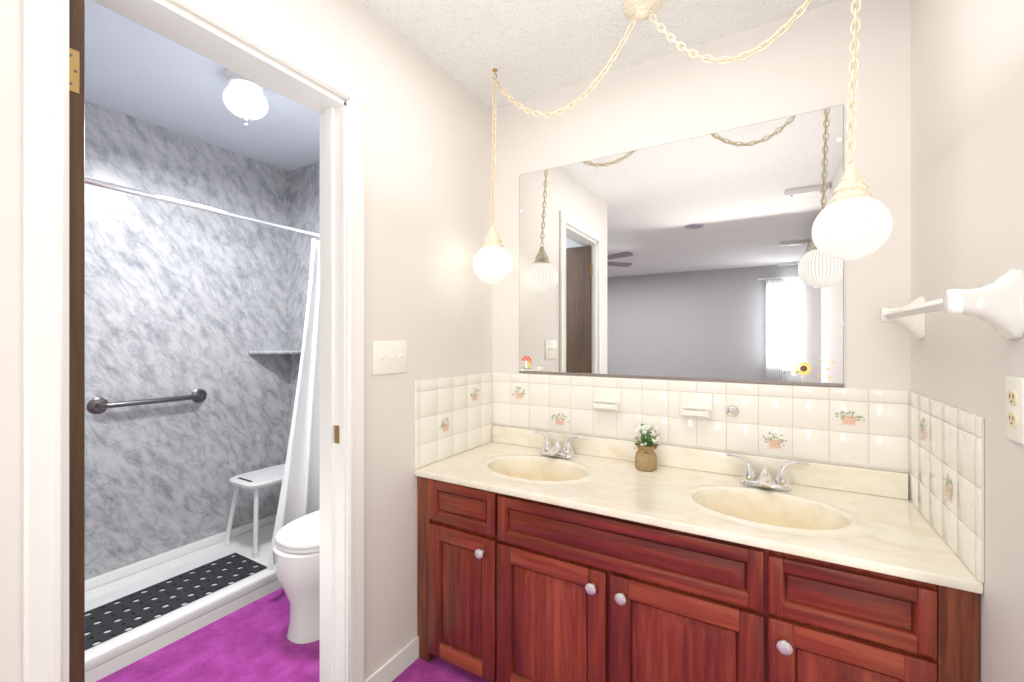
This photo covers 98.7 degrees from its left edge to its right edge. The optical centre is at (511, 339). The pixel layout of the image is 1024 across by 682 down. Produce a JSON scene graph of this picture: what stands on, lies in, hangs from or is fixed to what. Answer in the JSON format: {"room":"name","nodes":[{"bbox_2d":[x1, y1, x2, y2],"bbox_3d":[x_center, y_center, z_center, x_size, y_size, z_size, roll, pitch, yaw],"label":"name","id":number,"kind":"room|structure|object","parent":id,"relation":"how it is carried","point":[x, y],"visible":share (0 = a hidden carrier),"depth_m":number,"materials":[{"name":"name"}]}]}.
{"room":"bathroom","nodes":[
{"label":"bathroom","id":0,"kind":"room"},
{"bbox_2d":[91,513,274,577],"bbox_3d":[-2.034,0.050,2.384,0.100,2.460,1.950,0,0,31],"label":"wall","id":1,"kind":"structure","parent":0,"point":[171,549],"depth_m":2.49,"materials":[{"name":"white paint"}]},
{"bbox_2d":[85,101,319,579],"bbox_3d":[-1.647,0.001,2.214,0.741,2.357,1.590,0,0,31],"label":"wall","id":2,"kind":"structure","parent":1,"relation":"attached to","point":[182,300],"depth_m":2.52,"materials":[{"name":"grey stone"}]},
{"bbox_2d":[87,389,206,413],"bbox_3d":[-1.935,0.330,2.383,0.054,0.082,0.534,0,0,31],"label":"grab rail","id":3,"kind":"object","parent":2,"relation":"attached to","point":[97,405],"visible":1,"depth_m":2.30,"materials":[{"name":"grey metal"}]},
{"bbox_2d":[85,177,319,236],"bbox_3d":[-1.358,-0.595,2.044,0.044,0.044,1.573,0,0,31],"label":"curtain rod","id":4,"kind":"object","parent":2,"relation":"attached to","point":[115,187],"visible":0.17,"depth_m":1.93,"materials":[{"name":"silver metal"}]},
{"bbox_2d":[267,238,319,569],"bbox_3d":[-1.074,0.252,2.418,0.156,1.737,0.600,0,0,31],"label":"shower curtain","id":5,"kind":"object","parent":4,"relation":"hanging from","point":[300,493],"visible":0.27,"depth_m":2.36,"materials":[{"name":"white fabric"}]},
{"bbox_2d":[249,350,300,354],"bbox_3d":[-1.511,0.083,2.890,0.287,0.025,0.287,0,0,31],"label":"corner shelf","id":6,"kind":"object","parent":2,"relation":"attached to","point":[276,352],"visible":0.69,"depth_m":2.88,"materials":[{"name":"stone"}]},
{"bbox_2d":[85,0,319,170],"bbox_3d":[-1.294,-1.178,2.006,1.560,0.004,1.590,0,0,31],"label":"ceiling","id":7,"kind":"structure","parent":0,"point":[135,70],"depth_m":2.13,"materials":[{"name":"white paint"}]},
{"bbox_2d":[223,69,267,124],"bbox_3d":[-1.195,-1.072,1.977,0.176,0.214,0.176,0,0,31],"label":"light","id":8,"kind":"object","parent":7,"relation":"attached to","point":[244,98],"visible":0.9,"depth_m":1.92,"materials":[{"name":"white glass"}]},
{"bbox_2d":[0,0,492,681],"bbox_3d":[-0.621,0.050,1.494,0.120,2.460,1.850,0,0,31],"label":"wall","id":9,"kind":"structure","parent":0,"point":[428,224],"depth_m":1.65,"materials":[{"name":"white paint"}]},
{"bbox_2d":[69,0,84,681],"bbox_3d":[-1.210,0.248,1.100,0.664,2.040,0.179,0,0,31],"label":"door","id":10,"kind":"structure","parent":9,"relation":"in","point":[76,340],"depth_m":0.94,"materials":[{"name":"brown wood"}]},
{"bbox_2d":[23,0,363,681],"bbox_3d":[-0.785,0.203,1.211,0.160,2.153,0.823,0,0,31],"label":"door frame","id":11,"kind":"structure","parent":9,"relation":"attached to","point":[42,340],"depth_m":1.11,"materials":[{"name":"white wood"}]},
{"bbox_2d":[372,341,406,374],"bbox_3d":[-0.449,0.065,1.647,0.019,0.124,0.174,0,0,31],"label":"switch plate","id":12,"kind":"object","parent":9,"relation":"attached to","point":[389,357],"visible":1,"depth_m":1.64,"materials":[{"name":"white plastic"}]},
{"bbox_2d":[364,636,418,681],"bbox_3d":[-0.446,1.238,1.659,0.011,0.085,0.289,0,0,30],"label":"baseboard","id":13,"kind":"structure","parent":9,"relation":"attached to","point":[398,664],"depth_m":1.66,"materials":[{"name":"white wood"}]},
{"bbox_2d":[414,372,983,582],"bbox_3d":[0.454,0.342,1.599,1.625,0.353,0.577,0,0,31],"label":"tile backsplash","id":14,"kind":"structure","parent":9,"relation":"attached to","point":[933,449],"depth_m":1.64,"materials":[{"name":"white tile"}]},
{"bbox_2d":[593,387,620,410],"bbox_3d":[0.408,0.260,1.916,0.120,0.100,0.062,0,0,31],"label":"soap dish","id":15,"kind":"object","parent":14,"relation":"attached to","point":[607,398],"visible":1,"depth_m":1.92,"materials":[{"name":"white ceramic"}]},
{"bbox_2d":[680,392,712,418],"bbox_3d":[0.721,0.260,1.732,0.120,0.100,0.062,0,0,31],"label":"soap dish","id":16,"kind":"object","parent":14,"relation":"attached to","point":[696,404],"visible":1,"depth_m":1.73,"materials":[{"name":"white ceramic"}]},
{"bbox_2d":[726,406,738,416],"bbox_3d":[0.844,0.275,1.685,0.044,0.044,0.017,0,0,31],"label":"disc","id":17,"kind":"object","parent":14,"relation":"attached to","point":[732,411],"visible":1,"depth_m":1.68,"materials":[{"name":"silver metal"}]},
{"bbox_2d":[96,588,496,681],"bbox_3d":[-2.481,1.305,0.065,5.325,0.050,6.400,0,0,31],"label":"floor","id":18,"kind":"structure","parent":0,"point":[250,642],"depth_m":1.76,"materials":[{"name":"carpet"}]},
{"bbox_2d":[85,513,281,681],"bbox_3d":[-1.649,1.230,2.215,0.734,0.100,1.588,0,0,31],"label":"shower pan","id":19,"kind":"object","parent":18,"relation":"on","point":[112,655],"visible":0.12,"depth_m":2.14,"materials":[{"name":"white plastic"}]},
{"bbox_2d":[85,552,266,649],"bbox_3d":[-1.668,1.226,2.009,0.392,0.007,0.975,0,0,31],"label":"mat","id":20,"kind":"object","parent":19,"relation":"on","point":[106,623],"visible":0.58,"depth_m":2.09,"materials":[{"name":"grey rubber"}]},
{"bbox_2d":[224,464,284,557],"bbox_3d":[-1.489,1.025,2.719,0.331,0.406,0.400,0,0,31],"label":"stool","id":21,"kind":"object","parent":19,"relation":"on","point":[255,480],"visible":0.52,"depth_m":2.61,"materials":[{"name":"white plastic"}]},
{"bbox_2d":[273,510,319,643],"bbox_3d":[-0.775,0.892,2.137,0.490,0.774,0.738,0,0,31],"label":"toilet","id":22,"kind":"object","parent":18,"relation":"on","point":[296,552],"visible":0.35,"depth_m":1.85,"materials":[{"name":"white ceramic"}]},
{"bbox_2d":[415,425,982,681],"bbox_3d":[0.448,0.850,1.590,1.623,0.860,0.598,0,0,31],"label":"bathroom vanity","id":23,"kind":"object","parent":18,"relation":"on","point":[546,556],"visible":1,"depth_m":1.37,"materials":[{"name":"brown wood"}]},
{"bbox_2d":[633,424,660,471],"bbox_3d":[0.542,0.428,1.760,0.114,0.182,0.099,0,0,31],"label":"potted plant","id":24,"kind":"object","parent":23,"relation":"on","point":[645,458],"visible":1,"depth_m":1.74,"materials":[{"name":"brown"}]},
{"bbox_2d":[360,0,839,109],"bbox_3d":[-2.481,-1.205,0.065,5.325,0.050,6.400,0,0,31],"label":"ceiling","id":25,"kind":"structure","parent":0,"point":[527,49],"depth_m":1.69,"materials":[{"name":"white paint"}]},
{"bbox_2d":[473,0,891,283],"bbox_3d":[0.422,-0.700,1.585,1.438,0.958,0.175,0,0,37],"label":"pendant lamp","id":26,"kind":"object","parent":25,"relation":"hanging from","point":[853,220],"visible":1,"depth_m":1.21,"materials":[{"name":"beige glass"}]},
{"bbox_2d":[493,0,910,473],"bbox_3d":[-0.105,0.050,2.304,3.505,2.460,0.130,0,0,31],"label":"wall","id":27,"kind":"structure","parent":0,"point":[701,258],"depth_m":1.72,"materials":[{"name":"white paint"}]},
{"bbox_2d":[911,0,1023,681],"bbox_3d":[-0.230,0.050,-1.261,0.100,2.460,6.400,0,0,31],"label":"wall","id":28,"kind":"structure","parent":0,"point":[967,144],"depth_m":0.96,"materials":[{"name":"white paint"}]},
{"bbox_2d":[880,269,1023,338],"bbox_3d":[1.045,-0.066,1.099,0.097,0.129,0.662,0,0,31],"label":"towel rail","id":29,"kind":"object","parent":28,"relation":"attached to","point":[997,304],"visible":1,"depth_m":0.83,"materials":[{"name":"white ceramic"}]},
{"bbox_2d":[1005,375,1023,444],"bbox_3d":[0.929,0.128,0.814,0.008,0.120,0.072,0,0,31],"label":"electrical outlet plate","id":30,"kind":"object","parent":28,"relation":"attached to","point":[1014,408],"visible":1,"depth_m":0.81,"materials":[{"name":"white plastic"}]}
]}

